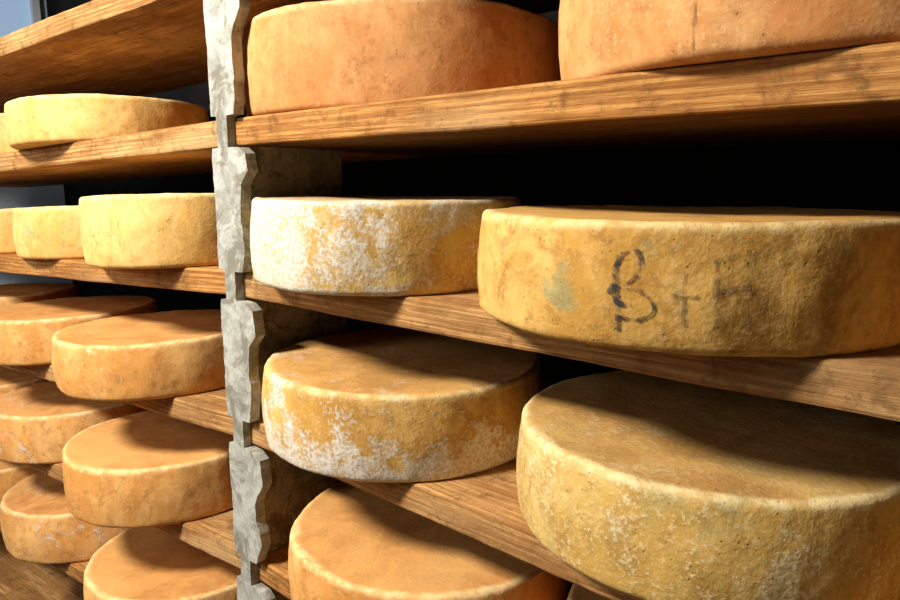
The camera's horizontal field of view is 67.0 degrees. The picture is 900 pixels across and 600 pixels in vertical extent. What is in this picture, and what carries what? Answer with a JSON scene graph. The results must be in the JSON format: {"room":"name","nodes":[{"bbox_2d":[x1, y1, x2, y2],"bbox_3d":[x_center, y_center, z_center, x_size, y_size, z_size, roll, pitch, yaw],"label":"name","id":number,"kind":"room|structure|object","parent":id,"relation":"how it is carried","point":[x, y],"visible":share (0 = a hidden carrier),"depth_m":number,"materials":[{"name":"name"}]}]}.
{"room":"cheese aging cellar","nodes":[
{"label":"cheese aging cellar","id":0,"kind":"room"},
{"bbox_2d":[0,0,72,284],"bbox_3d":[-2.795,-0.267,2.028,0.100,2.550,3.220,8,13,40],"label":"wall","id":1,"kind":"structure","parent":0,"point":[52,195],"depth_m":3.02,"materials":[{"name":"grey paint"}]},
{"bbox_2d":[29,0,40,23],"bbox_3d":[-1.788,-1.286,2.924,0.033,0.540,0.030,8,13,40],"label":"door frame","id":2,"kind":"structure","parent":1,"relation":"attached to","point":[34,4],"depth_m":2.92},
{"bbox_3d":[-2.064,-0.947,2.660,0.033,0.040,0.870,8,13,40],"label":"sill","id":3,"kind":"structure","parent":1,"relation":"attached to","visible":0},
{"bbox_2d":[0,0,31,36],"bbox_3d":[-2.069,-1.234,2.622,0.006,0.540,0.800,8,13,40],"label":"pane","id":4,"kind":"object","parent":3,"relation":"attached to","point":[15,15],"visible":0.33,"depth_m":2.88,"materials":[{"name":"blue glass"}]},
{"bbox_2d":[46,0,899,424],"bbox_3d":[0.154,-0.184,1.540,5.000,2.550,0.100,8,13,40],"label":"wall","id":5,"kind":"structure","parent":0,"point":[863,174],"depth_m":1.34,"materials":[{"name":"paint"}]},
{"bbox_3d":[-0.902,1.325,0.562,5.200,0.100,3.320,8,13,40],"label":"floor","id":6,"kind":"structure","parent":0,"visible":0},
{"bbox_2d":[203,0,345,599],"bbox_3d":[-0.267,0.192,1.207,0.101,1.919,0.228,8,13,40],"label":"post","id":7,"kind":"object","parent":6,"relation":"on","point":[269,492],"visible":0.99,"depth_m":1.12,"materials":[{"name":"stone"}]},
{"bbox_2d":[0,531,83,599],"bbox_3d":[-1.005,0.849,2.074,1.980,0.111,0.511,7,12,36],"label":"shelf board","id":8,"kind":"object","parent":7,"relation":"attached to","point":[19,579],"visible":0.03,"depth_m":2.03,"materials":[{"name":"brown wood"}]},
{"bbox_2d":[0,525,89,583],"bbox_3d":[-1.005,0.610,2.034,1.980,0.110,0.512,7,12,36],"label":"shelf board","id":9,"kind":"object","parent":7,"relation":"attached to","point":[76,570],"visible":0.06,"depth_m":1.66,"materials":[{"name":"brown wood"}]},
{"bbox_2d":[0,460,39,502],"bbox_3d":[-1.372,0.522,2.153,0.422,0.131,0.428,-4,10,-24],"label":"cheese wheel","id":10,"kind":"object","parent":9,"relation":"on","point":[11,474],"visible":0.09,"depth_m":1.98,"materials":[{"name":"orange food"}]},
{"bbox_2d":[0,472,127,563],"bbox_3d":[-0.962,0.550,1.853,0.436,0.141,0.439,-4,10,-21],"label":"cheese wheel","id":11,"kind":"object","parent":9,"relation":"on","point":[37,523],"visible":0.43,"depth_m":1.66,"materials":[{"name":"orange food"}]},
{"bbox_2d":[83,527,240,599],"bbox_3d":[-0.558,0.596,1.494,0.436,0.133,0.426,-1,10,-5],"label":"cheese wheel","id":12,"kind":"object","parent":9,"relation":"on","point":[148,563],"visible":0.41,"depth_m":1.39,"materials":[{"name":"orange food"}]},
{"bbox_2d":[0,253,225,293],"bbox_3d":[-1.005,-0.126,1.909,1.980,0.111,0.511,7,12,36],"label":"shelf board","id":13,"kind":"object","parent":7,"relation":"attached to","point":[205,279],"visible":0.3,"depth_m":1.32,"materials":[{"name":"brown wood"}]},
{"bbox_2d":[0,208,16,253],"bbox_3d":[-1.187,-0.199,1.900,0.386,0.127,0.399,-4,10,-23],"label":"cheese wheel","id":14,"kind":"object","parent":13,"relation":"on","point":[7,246],"visible":0.12,"depth_m":1.72,"materials":[{"name":"yellow food"}]},
{"bbox_2d":[12,206,84,259],"bbox_3d":[-0.826,-0.173,1.653,0.399,0.128,0.394,-4,10,-23],"label":"cheese wheel","id":15,"kind":"object","parent":13,"relation":"on","point":[48,232],"visible":0.34,"depth_m":1.46,"materials":[{"name":"yellow food"}]},
{"bbox_2d":[79,193,218,268],"bbox_3d":[-0.517,-0.146,1.367,0.400,0.143,0.402,0,10,-3],"label":"cheese wheel","id":16,"kind":"object","parent":13,"relation":"on","point":[162,230],"visible":0.64,"depth_m":1.18,"materials":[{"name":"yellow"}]},
{"bbox_2d":[2,364,232,434],"bbox_3d":[-1.005,0.118,1.950,1.980,0.111,0.512,7,12,36],"label":"shelf board","id":17,"kind":"object","parent":7,"relation":"attached to","point":[209,409],"visible":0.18,"depth_m":1.26,"materials":[{"name":"brown wood"}]},
{"bbox_2d":[0,283,78,306],"bbox_3d":[-1.371,0.029,2.072,0.430,0.132,0.428,-4,10,-21],"label":"cheese wheel","id":18,"kind":"object","parent":17,"relation":"on","point":[16,293],"visible":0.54,"depth_m":2.04,"materials":[{"name":"orange food"}]},
{"bbox_2d":[0,296,157,365],"bbox_3d":[-0.984,0.069,1.763,0.426,0.121,0.427,-5,11,-26],"label":"cheese wheel","id":19,"kind":"object","parent":17,"relation":"on","point":[27,329],"visible":0.66,"depth_m":1.59,"materials":[{"name":"orange food"}]},
{"bbox_2d":[51,309,224,400],"bbox_3d":[-0.603,0.104,1.451,0.430,0.123,0.428,-5,11,-26],"label":"cheese wheel","id":20,"kind":"object","parent":17,"relation":"on","point":[158,355],"visible":0.7,"depth_m":1.27,"materials":[{"name":"orange food"}]},
{"bbox_2d":[26,463,240,568],"bbox_3d":[-1.005,0.364,1.992,1.980,0.110,0.512,7,12,36],"label":"shelf board","id":21,"kind":"object","parent":7,"relation":"attached to","point":[213,534],"visible":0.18,"depth_m":1.30,"materials":[{"name":"brown wood"}]},
{"bbox_2d":[0,366,48,395],"bbox_3d":[-1.372,0.277,2.110,0.423,0.131,0.423,-4,10,-21],"label":"cheese wheel","id":22,"kind":"object","parent":21,"relation":"on","point":[11,380],"visible":0.12,"depth_m":1.99,"materials":[{"name":"orange food"}]},
{"bbox_2d":[0,381,148,463],"bbox_3d":[-0.988,0.306,1.826,0.425,0.134,0.424,-4,10,-21],"label":"cheese wheel","id":23,"kind":"object","parent":21,"relation":"on","point":[37,421],"visible":0.5,"depth_m":1.64,"materials":[{"name":"orange food"}]},
{"bbox_2d":[62,410,233,527],"bbox_3d":[-0.601,0.346,1.490,0.438,0.132,0.433,-4,10,-22],"label":"cheese wheel","id":24,"kind":"object","parent":21,"relation":"on","point":[144,469],"visible":0.75,"depth_m":1.32,"materials":[{"name":"orange food"}]},
{"bbox_2d":[0,0,327,112],"bbox_3d":[-1.005,-0.609,1.827,1.980,0.111,0.512,7,12,36],"label":"shelf board","id":25,"kind":"object","parent":7,"relation":"attached to","point":[109,47],"visible":0.62,"depth_m":1.49,"materials":[{"name":"brown wood"}]},
{"bbox_2d":[0,121,422,186],"bbox_3d":[-1.005,-0.364,1.869,1.980,0.111,0.512,7,12,36],"label":"shelf board","id":26,"kind":"object","parent":7,"relation":"attached to","point":[186,149],"visible":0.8,"depth_m":1.42,"materials":[{"name":"brown wood"}]},
{"bbox_2d":[0,113,19,153],"bbox_3d":[-1.180,-0.439,1.893,0.425,0.122,0.426,-3,10,-19],"label":"cheese wheel","id":27,"kind":"object","parent":26,"relation":"on","point":[4,146],"visible":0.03,"depth_m":1.70,"materials":[{"name":"yellow food"}]},
{"bbox_2d":[4,94,208,149],"bbox_3d":[-0.774,-0.394,1.564,0.423,0.107,0.433,-5,11,-26],"label":"cheese wheel","id":28,"kind":"object","parent":26,"relation":"on","point":[30,122],"visible":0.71,"depth_m":1.37,"materials":[{"name":"yellow food"}]},
{"bbox_2d":[259,544,572,599],"bbox_3d":[0.492,0.531,0.803,1.740,0.042,0.512,8,13,40],"label":"shelf board","id":29,"kind":"object","parent":7,"relation":"attached to","point":[273,571],"visible":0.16,"depth_m":1.16,"materials":[{"name":"brown wood"}]},
{"bbox_2d":[288,481,568,599],"bbox_3d":[-0.028,0.400,1.084,0.438,0.122,0.440,8,13,40],"label":"cheese wheel","id":30,"kind":"object","parent":29,"relation":"on","point":[349,542],"visible":0.54,"depth_m":0.96,"materials":[{"name":"orange food"}]},
{"bbox_2d":[567,583,610,599],"bbox_3d":[0.348,0.448,0.817,0.432,0.116,0.435,8,13,40],"label":"cheese wheel","id":31,"kind":"object","parent":29,"relation":"on","point":[577,592],"visible":0.09,"depth_m":0.88,"materials":[{"name":"brown food"}]},
{"bbox_2d":[252,382,642,599],"bbox_3d":[0.492,0.284,0.762,1.740,0.042,0.512,8,13,40],"label":"shelf board","id":32,"kind":"object","parent":7,"relation":"attached to","point":[484,506],"visible":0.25,"depth_m":0.85,"materials":[{"name":"brown wood"}]},
{"bbox_2d":[261,327,540,481],"bbox_3d":[-0.070,0.146,1.085,0.431,0.121,0.441,8,13,40],"label":"cheese wheel","id":33,"kind":"object","parent":32,"relation":"on","point":[400,404],"visible":0.84,"depth_m":0.92,"materials":[{"name":"orange food"}]},
{"bbox_2d":[516,370,899,599],"bbox_3d":[0.299,0.195,0.797,0.434,0.121,0.435,8,13,40],"label":"cheese wheel","id":34,"kind":"object","parent":32,"relation":"on","point":[649,487],"visible":0.93,"depth_m":0.64,"materials":[{"name":"yellow food"}]},
{"bbox_2d":[235,42,899,155],"bbox_3d":[0.492,-0.197,0.680,1.740,0.043,0.512,8,13,40],"label":"shelf board","id":35,"kind":"object","parent":7,"relation":"attached to","point":[850,93],"visible":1,"depth_m":0.70,"materials":[{"name":"brown wood"}]},
{"bbox_2d":[242,0,560,116],"bbox_3d":[-0.074,-0.373,1.159,0.541,0.144,0.534,8,13,40],"label":"cheese wheel","id":36,"kind":"object","parent":35,"relation":"on","point":[331,53],"visible":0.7,"depth_m":0.92,"materials":[{"name":"orange food"}]},
{"bbox_2d":[558,0,899,79],"bbox_3d":[0.378,-0.300,0.729,0.514,0.144,0.518,8,13,40],"label":"cheese wheel","id":37,"kind":"object","parent":35,"relation":"on","point":[596,37],"visible":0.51,"depth_m":0.55,"materials":[{"name":"orange food"}]},
{"bbox_2d":[244,272,899,421],"bbox_3d":[0.492,0.040,0.721,1.740,0.042,0.511,8,13,40],"label":"shelf board","id":38,"kind":"object","parent":7,"relation":"attached to","point":[867,383],"visible":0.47,"depth_m":0.64,"materials":[{"name":"brown wood"}]},
{"bbox_2d":[250,195,520,295],"bbox_3d":[-0.092,-0.096,1.037,0.409,0.121,0.411,8,13,40],"label":"cheese wheel","id":39,"kind":"object","parent":38,"relation":"on","point":[365,245],"visible":0.88,"depth_m":0.85,"materials":[{"name":"white food"}]},
{"bbox_2d":[477,205,899,356],"bbox_3d":[0.256,-0.043,0.751,0.452,0.112,0.450,8,13,40],"label":"cheese wheel","id":40,"kind":"object","parent":38,"relation":"on","point":[705,281],"visible":1,"depth_m":0.55,"materials":[{"name":"yellow"}]}
]}

